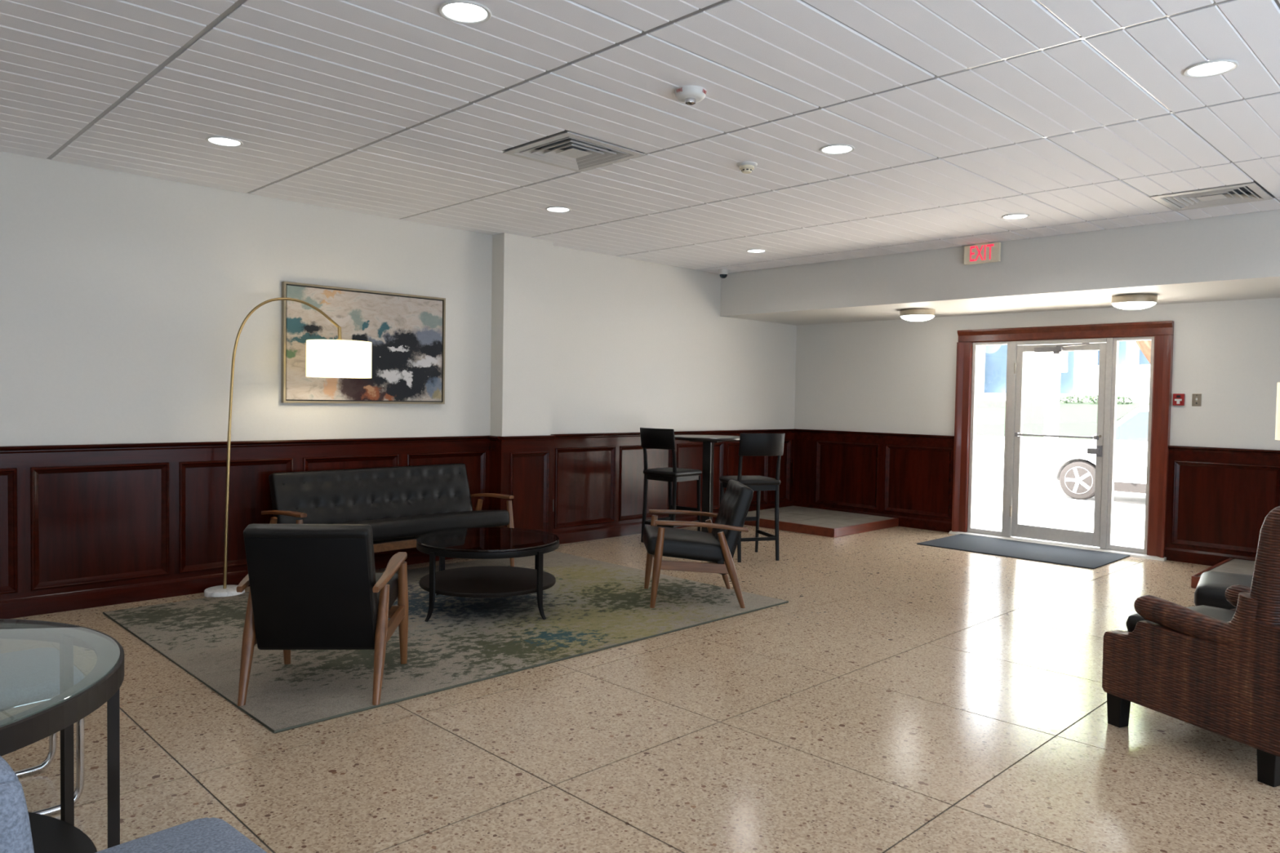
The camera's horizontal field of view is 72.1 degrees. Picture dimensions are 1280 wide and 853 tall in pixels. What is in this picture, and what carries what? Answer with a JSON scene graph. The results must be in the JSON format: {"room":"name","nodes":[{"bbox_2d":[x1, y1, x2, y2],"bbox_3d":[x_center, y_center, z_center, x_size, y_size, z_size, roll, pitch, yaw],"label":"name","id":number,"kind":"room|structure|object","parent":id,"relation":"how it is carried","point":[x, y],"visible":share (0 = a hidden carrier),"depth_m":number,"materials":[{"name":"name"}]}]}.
{"room":"building lobby","nodes":[
{"label":"building lobby","id":0,"kind":"room"},
{"bbox_2d":[0,151,796,618],"bbox_3d":[-2.451,-0.371,6.959,12.672,3.073,0.250,-1,3,-45],"label":"wall","id":1,"kind":"structure","parent":0,"point":[126,299],"depth_m":6.37,"materials":[{"name":"white paint"}]},
{"bbox_2d":[280,281,445,404],"bbox_3d":[-2.181,-0.638,7.072,1.388,0.905,0.045,-1,3,-45],"label":"framed painting","id":2,"kind":"object","parent":1,"relation":"attached to","point":[406,333],"visible":0.93,"depth_m":7.08,"materials":[{"name":"multicoloured paint"}]},
{"bbox_2d":[488,232,555,533],"bbox_3d":[-1.071,-0.284,8.052,0.650,2.873,0.233,-1,3,-45],"label":"column","id":3,"kind":"structure","parent":1,"relation":"attached to","point":[521,450],"depth_m":7.95,"materials":[{"name":"white paint"}]},
{"bbox_2d":[0,0,1279,273],"bbox_3d":[0.994,-1.680,3.292,12.872,0.305,10.213,-1,3,-45],"label":"ceiling","id":4,"kind":"structure","parent":0,"point":[958,117],"depth_m":4.37,"materials":[{"name":"tile"}]},
{"bbox_2d":[205,136,243,146],"bbox_3d":[-2.387,-1.637,5.054,0.197,0.008,0.197,-1,3,-45],"label":"recessed light","id":5,"kind":"object","parent":4,"relation":"in","point":[218,140],"visible":1,"depth_m":5.05,"materials":[{"name":"white plastic"}]},
{"bbox_2d":[438,0,491,24],"bbox_3d":[-0.655,-1.551,3.295,0.197,0.008,0.197,-1,3,-45],"label":"recessed light","id":6,"kind":"object","parent":4,"relation":"in","point":[462,11],"visible":1,"depth_m":3.29,"materials":[{"name":"white plastic"}]},
{"bbox_2d":[545,206,571,213],"bbox_3d":[-0.626,-1.663,6.743,0.197,0.008,0.197,-1,3,-45],"label":"recessed light","id":7,"kind":"object","parent":4,"relation":"in","point":[553,209],"visible":1,"depth_m":6.74,"materials":[{"name":"white plastic"}]},
{"bbox_2d":[502,129,645,172],"bbox_3d":[-0.388,-1.633,5.186,0.594,0.058,0.596,-1,3,-45],"label":"ceiling vent","id":8,"kind":"object","parent":4,"relation":"in","point":[566,149],"visible":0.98,"depth_m":5.20,"materials":[{"name":"metal"}]},
{"bbox_2d":[674,84,706,105],"bbox_3d":[0.235,-1.534,4.107,0.151,0.065,0.153,-1,3,-45],"label":"detector","id":9,"kind":"object","parent":4,"relation":"attached to","point":[690,95],"visible":1,"depth_m":4.07,"materials":[{"name":"white plastic"}]},
{"bbox_2d":[718,268,728,278],"bbox_3d":[0.926,-1.692,9.757,0.112,0.097,0.112,-1,3,-45],"label":"dome camera","id":10,"kind":"object","parent":4,"relation":"attached to","point":[723,273],"visible":1,"depth_m":9.72,"materials":[{"name":"white plastic"}]},
{"bbox_2d":[736,161,757,173],"bbox_3d":[0.652,-1.575,5.366,0.126,0.053,0.126,-1,3,-45],"label":"smoke detector","id":11,"kind":"object","parent":4,"relation":"attached to","point":[746,167],"visible":1,"depth_m":5.33,"materials":[{"name":"white plastic"}]},
{"bbox_2d":[746,248,766,253],"bbox_3d":[1.121,-1.691,8.475,0.197,0.008,0.197,-1,3,-45],"label":"recessed light","id":12,"kind":"object","parent":4,"relation":"in","point":[751,251],"visible":1,"depth_m":8.47,"materials":[{"name":"white plastic"}]},
{"bbox_2d":[819,143,854,155],"bbox_3d":[1.122,-1.578,5.009,0.197,0.008,0.197,-1,3,-45],"label":"recessed light","id":13,"kind":"object","parent":4,"relation":"in","point":[838,148],"visible":1,"depth_m":5.01,"materials":[{"name":"white plastic"}]},
{"bbox_2d":[963,242,1000,265],"bbox_3d":[3.068,-1.554,7.888,0.044,0.179,0.326,-1,3,-45],"label":"exit sign","id":14,"kind":"object","parent":4,"relation":"hanging from","point":[983,252],"visible":1,"depth_m":7.87,"materials":[{"name":"beige plastic"}]},
{"bbox_2d":[1001,213,1029,219],"bbox_3d":[2.871,-1.605,6.726,0.197,0.008,0.197,-1,3,-45],"label":"recessed light","id":15,"kind":"object","parent":4,"relation":"in","point":[1011,216],"visible":1,"depth_m":6.73,"materials":[{"name":"white plastic"}]},
{"bbox_2d":[1183,58,1238,77],"bbox_3d":[2.415,-1.514,3.724,0.197,0.008,0.197,-1,3,-45],"label":"recessed light","id":16,"kind":"object","parent":4,"relation":"in","point":[1215,67],"visible":1,"depth_m":3.72,"materials":[{"name":"white plastic"}]},
{"bbox_2d":[1150,182,1273,211],"bbox_3d":[3.917,-1.590,6.025,0.594,0.058,0.595,-1,3,-45],"label":"ceiling vent","id":17,"kind":"object","parent":4,"relation":"in","point":[1249,192],"visible":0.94,"depth_m":6.03,"materials":[{"name":"metal"}]},
{"bbox_2d":[0,524,1279,852],"bbox_3d":[1.069,1.397,3.515,12.822,0.120,9.813,-1,3,-45],"label":"floor","id":18,"kind":"structure","parent":0,"point":[904,695],"depth_m":3.64,"materials":[{"name":"stone"}]},
{"bbox_2d":[0,647,84,816],"bbox_3d":[-2.248,0.867,2.962,0.576,0.867,0.510,-1,3,-45],"label":"chair","id":19,"kind":"object","parent":18,"relation":"on","point":[30,677],"visible":0.6,"depth_m":3.00,"materials":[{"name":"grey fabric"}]},
{"bbox_2d":[0,618,124,852],"bbox_3d":[-1.914,0.963,1.989,1.292,0.748,1.292,-1,3,-45],"label":"glass dining table","id":20,"kind":"object","parent":18,"relation":"on","point":[102,685],"visible":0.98,"depth_m":2.30,"materials":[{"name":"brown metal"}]},
{"bbox_2d":[28,812,97,852],"bbox_3d":[-1.917,1.149,1.995,1.176,0.020,1.176,-1,3,-45],"label":"shelf","id":21,"kind":"object","parent":20,"relation":"attached to","point":[50,834],"depth_m":2.43,"materials":[{"name":"black metal"}]},
{"bbox_2d":[0,755,266,852],"bbox_3d":[-0.984,0.930,1.665,0.510,0.867,0.576,3,2,41],"label":"chair","id":22,"kind":"object","parent":18,"relation":"on","point":[203,835],"visible":1,"depth_m":1.85,"materials":[{"name":"blue fabric"}]},
{"bbox_2d":[204,297,372,597],"bbox_3d":[-2.506,0.134,6.304,1.108,2.105,0.449,0,2,-16],"label":"arc floor lamp","id":23,"kind":"object","parent":18,"relation":"on","point":[339,357],"visible":0.99,"depth_m":6.18,"materials":[{"name":"white stone"}]},
{"bbox_2d":[102,551,788,733],"bbox_3d":[-1.186,1.215,5.918,3.627,0.013,2.700,-1,3,-45],"label":"area rug","id":24,"kind":"object","parent":18,"relation":"on","point":[592,606],"visible":0.73,"depth_m":5.20,"materials":[{"name":"carpet"}]},
{"bbox_2d":[236,524,408,706],"bbox_3d":[-1.518,0.844,4.287,0.668,0.824,0.723,1,2,-4],"label":"lounge chair","id":25,"kind":"object","parent":24,"relation":"on","point":[313,586],"visible":1,"depth_m":4.01,"materials":[{"name":"black leather"}]},
{"bbox_2d":[375,573,398,610],"bbox_3d":[-1.523,0.867,4.362,0.555,0.188,0.574,1,2,-4],"label":"seat cushion","id":26,"kind":"object","parent":25,"relation":"on","point":[393,582],"depth_m":4.47,"materials":[{"name":"black leather"}]},
{"bbox_2d":[261,463,514,566],"bbox_3d":[-1.909,0.753,6.873,0.723,0.824,1.868,3,3,44],"label":"sofa","id":27,"kind":"object","parent":24,"relation":"on","point":[401,504],"visible":0.75,"depth_m":6.88,"materials":[{"name":"black leather"}]},
{"bbox_2d":[334,510,509,541],"bbox_3d":[-1.855,0.781,6.822,0.574,0.188,1.700,3,3,44],"label":"seat cushion","id":28,"kind":"object","parent":27,"relation":"on","point":[386,525],"depth_m":6.81,"materials":[{"name":"black leather"}]},
{"bbox_2d":[416,527,559,622],"bbox_3d":[-1.016,0.978,5.899,0.939,0.466,0.939,1,2,-8],"label":"coffee table","id":29,"kind":"object","parent":24,"relation":"on","point":[480,543],"visible":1,"depth_m":5.71,"materials":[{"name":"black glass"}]},
{"bbox_2d":[419,565,555,597],"bbox_3d":[-1.017,1.034,5.900,0.900,0.025,0.900,-1,3,-45],"label":"shelf","id":30,"kind":"object","parent":29,"relation":"attached to","point":[488,581],"depth_m":5.80,"materials":[{"name":"black wood"}]},
{"bbox_2d":[642,480,753,608],"bbox_3d":[0.394,0.810,6.270,0.723,0.824,0.668,1,2,-4],"label":"lounge chair","id":31,"kind":"object","parent":24,"relation":"on","point":[717,547],"visible":1,"depth_m":6.00,"materials":[{"name":"black leather"}]},
{"bbox_2d":[642,525,724,562],"bbox_3d":[0.319,0.835,6.266,0.574,0.188,0.555,1,2,-4],"label":"seat cushion","id":32,"kind":"object","parent":31,"relation":"on","point":[678,543],"depth_m":6.00,"materials":[{"name":"black leather"}]},
{"bbox_2d":[640,427,702,542],"bbox_3d":[0.292,0.584,8.735,0.430,1.141,0.545,3,2,41],"label":"bar stool","id":33,"kind":"object","parent":18,"relation":"on","point":[652,438],"visible":0.98,"depth_m":8.61,"materials":[{"name":"black leather"}]},
{"bbox_2d":[674,435,739,532],"bbox_3d":[0.690,0.626,8.964,0.750,1.052,0.750,2,2,25],"label":"bar table","id":34,"kind":"object","parent":18,"relation":"on","point":[708,441],"visible":0.66,"depth_m":8.92,"materials":[{"name":"metal"}]},
{"bbox_2d":[719,433,784,562],"bbox_3d":[1.007,0.621,7.957,0.430,1.141,0.545,0,2,-18],"label":"bar stool","id":35,"kind":"object","parent":18,"relation":"on","point":[750,444],"visible":0.87,"depth_m":7.79,"materials":[{"name":"black leather"}]},
{"bbox_2d":[743,506,898,537],"bbox_3d":[1.993,1.086,10.208,1.332,0.095,1.473,-1,3,-45],"label":"platform","id":36,"kind":"object","parent":18,"relation":"on","point":[811,521],"visible":0.8,"depth_m":9.88,"materials":[{"name":"brown wood"}]},
{"bbox_2d":[916,533,1129,568],"bbox_3d":[3.765,1.207,8.664,1.080,0.012,1.680,-1,3,-45],"label":"entrance mat","id":37,"kind":"object","parent":18,"relation":"on","point":[1091,559],"visible":0.88,"depth_m":8.52,"materials":[{"name":"grey carpet"}]},
{"bbox_2d":[1102,506,1279,786],"bbox_3d":[2.581,0.816,3.744,0.724,1.075,0.813,0,2,-24],"label":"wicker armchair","id":38,"kind":"object","parent":18,"relation":"on","point":[1216,670],"visible":1,"depth_m":3.53,"materials":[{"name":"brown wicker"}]},
{"bbox_2d":[1125,604,1235,632],"bbox_3d":[2.548,0.897,3.818,0.540,0.112,0.600,0,2,-24],"label":"seat cushion","id":39,"kind":"object","parent":38,"relation":"on","point":[1221,614],"depth_m":3.95,"materials":[{"name":"black leather"}]},
{"bbox_2d":[1191,557,1255,588],"bbox_3d":[5.671,1.266,6.528,1.252,0.095,2.460,-1,3,-45],"label":"platform","id":40,"kind":"object","parent":18,"relation":"on","point":[1230,565],"visible":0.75,"depth_m":7.32,"materials":[{"name":"brown wood"}]},
{"bbox_2d":[1194,571,1253,609],"bbox_3d":[3.486,1.098,4.916,0.640,0.465,0.600,2,2,35],"label":"ottoman","id":41,"kind":"object","parent":18,"relation":"on","point":[1211,588],"visible":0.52,"depth_m":4.85,"materials":[{"name":"black leather"}]},
{"bbox_2d":[1275,382,1279,439],"bbox_3d":[3.055,0.581,3.920,0.400,1.550,0.400,-1,3,-45],"label":"floor lamp","id":42,"kind":"object","parent":18,"relation":"on","point":[1277,407],"visible":0.98,"depth_m":3.97,"materials":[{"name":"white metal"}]},
{"bbox_2d":[720,208,1279,324],"bbox_3d":[4.901,-1.381,7.152,1.496,0.546,9.813,-1,3,-45],"label":"ceiling","id":43,"kind":"structure","parent":0,"point":[1237,256],"depth_m":7.71,"materials":[{"name":"white paint"}]},
{"bbox_2d":[899,308,935,321],"bbox_3d":[2.863,-1.145,9.080,0.350,0.118,0.350,-1,3,-45],"label":"dome light","id":44,"kind":"object","parent":43,"relation":"attached to","point":[908,314],"visible":1,"depth_m":8.95,"materials":[{"name":"silver metal"}]},
{"bbox_2d":[900,315,934,321],"bbox_3d":[2.863,-1.116,9.081,0.336,0.060,0.336,-1,3,-45],"label":"diffuser","id":45,"kind":"object","parent":44,"relation":"attached to","point":[908,317],"depth_m":8.98,"materials":[{"name":"white glass"}]},
{"bbox_2d":[1111,293,1157,310],"bbox_3d":[4.286,-1.074,7.634,0.350,0.118,0.350,-1,3,-45],"label":"dome light","id":46,"kind":"object","parent":43,"relation":"attached to","point":[1129,301],"visible":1,"depth_m":7.51,"materials":[{"name":"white glass"}]},
{"bbox_2d":[1111,301,1155,310],"bbox_3d":[4.286,-1.045,7.635,0.336,0.060,0.336,-1,3,-45],"label":"diffuser","id":47,"kind":"object","parent":46,"relation":"attached to","point":[1130,305],"depth_m":7.54,"materials":[{"name":"white glass"}]},
{"bbox_2d":[793,297,1279,565],"bbox_3d":[5.540,-0.264,7.694,0.250,3.073,10.013,-1,3,-45],"label":"wall","id":48,"kind":"structure","parent":0,"point":[874,413],"depth_m":9.70,"materials":[{"name":"white paint"}]},
{"bbox_2d":[967,341,1009,536],"bbox_3d":[3.753,0.127,9.442,0.055,2.060,0.410,-1,3,-45],"label":"window","id":49,"kind":"structure","parent":48,"relation":"in","point":[975,351],"depth_m":9.53,"materials":[{"name":"metal"}]},
{"bbox_2d":[948,530,1166,560],"bbox_3d":[4.204,1.195,8.983,0.220,0.030,2.100,-1,3,-45],"label":"trim","id":50,"kind":"structure","parent":48,"relation":"attached to","point":[1013,538],"depth_m":8.84,"materials":[{"name":"metal"}]},
{"bbox_2d":[1009,342,1106,546],"bbox_3d":[4.215,0.167,8.917,0.134,2.009,0.881,-1,3,-45],"label":"door","id":51,"kind":"structure","parent":48,"relation":"in","point":[1023,531],"depth_m":8.91,"materials":[{"name":"metal"}]},
{"bbox_2d":[1004,337,1113,549],"bbox_3d":[4.247,0.151,8.943,0.090,2.060,0.995,-1,3,-45],"label":"trim","id":52,"kind":"structure","parent":48,"relation":"attached to","point":[1013,344],"depth_m":8.85,"materials":[{"name":"metal"}]},
{"bbox_2d":[951,320,1173,557],"bbox_3d":[4.241,0.098,8.966,0.206,2.225,2.070,-1,3,-45],"label":"trim","id":53,"kind":"structure","parent":48,"relation":"attached to","point":[1162,331],"depth_m":8.55,"materials":[{"name":"brown wood"}]},
{"bbox_2d":[1106,336,1154,554],"bbox_3d":[4.722,0.175,8.457,0.055,2.060,0.365,-1,3,-45],"label":"window","id":54,"kind":"structure","parent":48,"relation":"in","point":[1116,340],"depth_m":8.53,"materials":[{"name":"metal"}]},
{"bbox_2d":[1173,393,1185,405],"bbox_3d":[4.978,-0.249,8.130,0.040,0.110,0.092,-1,3,-45],"label":"fire alarm pull","id":55,"kind":"object","parent":48,"relation":"attached to","point":[1178,398],"visible":1,"depth_m":8.12,"materials":[{"name":"red plastic"}]},
{"bbox_2d":[1191,393,1201,406],"bbox_3d":[5.085,-0.244,8.036,0.020,0.116,0.074,-1,3,-45],"label":"switch plate","id":56,"kind":"object","parent":48,"relation":"attached to","point":[1197,397],"visible":1,"depth_m":8.04,"materials":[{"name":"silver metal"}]},
{"label":"outside","id":57,"kind":"structure","parent":0,"visible":0},
{"bbox_2d":[976,400,1148,440],"bbox_3d":[17.395,0.112,31.164,13.500,1.980,140.000,-1,3,-45],"label":"lawn","id":58,"kind":"structure","parent":57,"point":[1076,419],"depth_m":32.51,"materials":[{"name":"white"}]},
{"bbox_2d":[977,340,1150,402],"bbox_3d":[21.623,-5.518,42.071,8.050,9.700,50.000,-1,3,-45],"label":"office building","id":59,"kind":"structure","parent":58,"relation":"on","point":[1082,377],"depth_m":39.39,"materials":[{"name":"white"}]},
{"bbox_2d":[1059,392,1133,404],"bbox_3d":[19.424,-1.170,37.568,0.920,0.540,3.081,-1,3,-45],"label":"shrub","id":60,"kind":"object","parent":58,"relation":"on","point":[1092,399],"visible":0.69,"depth_m":37.55,"materials":[{"name":"green plant"}]},
{"bbox_2d":[1135,340,1151,363],"bbox_3d":[14.785,-3.676,26.970,5.458,8.574,5.791,-1,3,-45],"label":"street tree","id":61,"kind":"object","parent":58,"relation":"on","point":[1144,346],"visible":0.02,"depth_m":26.37,"materials":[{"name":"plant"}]},
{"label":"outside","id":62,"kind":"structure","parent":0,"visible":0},
{"bbox_2d":[975,435,1088,457],"bbox_3d":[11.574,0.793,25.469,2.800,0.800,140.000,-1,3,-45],"label":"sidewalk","id":63,"kind":"structure","parent":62,"point":[985,445],"depth_m":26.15,"materials":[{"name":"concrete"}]},
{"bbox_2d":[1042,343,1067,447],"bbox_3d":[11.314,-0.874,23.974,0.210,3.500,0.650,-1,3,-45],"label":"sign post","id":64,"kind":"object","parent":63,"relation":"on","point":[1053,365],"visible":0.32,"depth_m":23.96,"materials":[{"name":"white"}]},
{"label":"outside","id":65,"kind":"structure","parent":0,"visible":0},
{"bbox_2d":[973,504,1144,547],"bbox_3d":[4.390,1.304,11.404,2.978,0.260,70.000,-1,3,-45],"label":"ground","id":66,"kind":"structure","parent":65,"point":[1131,533],"depth_m":10.98,"materials":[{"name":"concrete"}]},
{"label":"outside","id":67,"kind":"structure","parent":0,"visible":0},
{"bbox_2d":[974,460,1146,519],"bbox_3d":[6.187,1.177,20.185,11.900,0.200,140.000,-1,3,-45],"label":"road","id":68,"kind":"structure","parent":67,"point":[988,476],"depth_m":15.55,"materials":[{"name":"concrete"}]},
{"bbox_2d":[973,454,1144,521],"bbox_3d":[6.206,1.095,20.200,12.250,0.365,140.000,-1,3,-45],"label":"kerb","id":69,"kind":"object","parent":68,"relation":"on","point":[978,457],"depth_m":12.80,"materials":[{"name":"concrete"}]},
{"bbox_2d":[1022,405,1148,499],"bbox_3d":[9.087,0.463,14.707,1.990,1.680,4.680,-1,3,-45],"label":"parked car","id":70,"kind":"object","parent":68,"relation":"on","point":[1070,464],"visible":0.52,"depth_m":15.02,"materials":[{"name":"white paint"}]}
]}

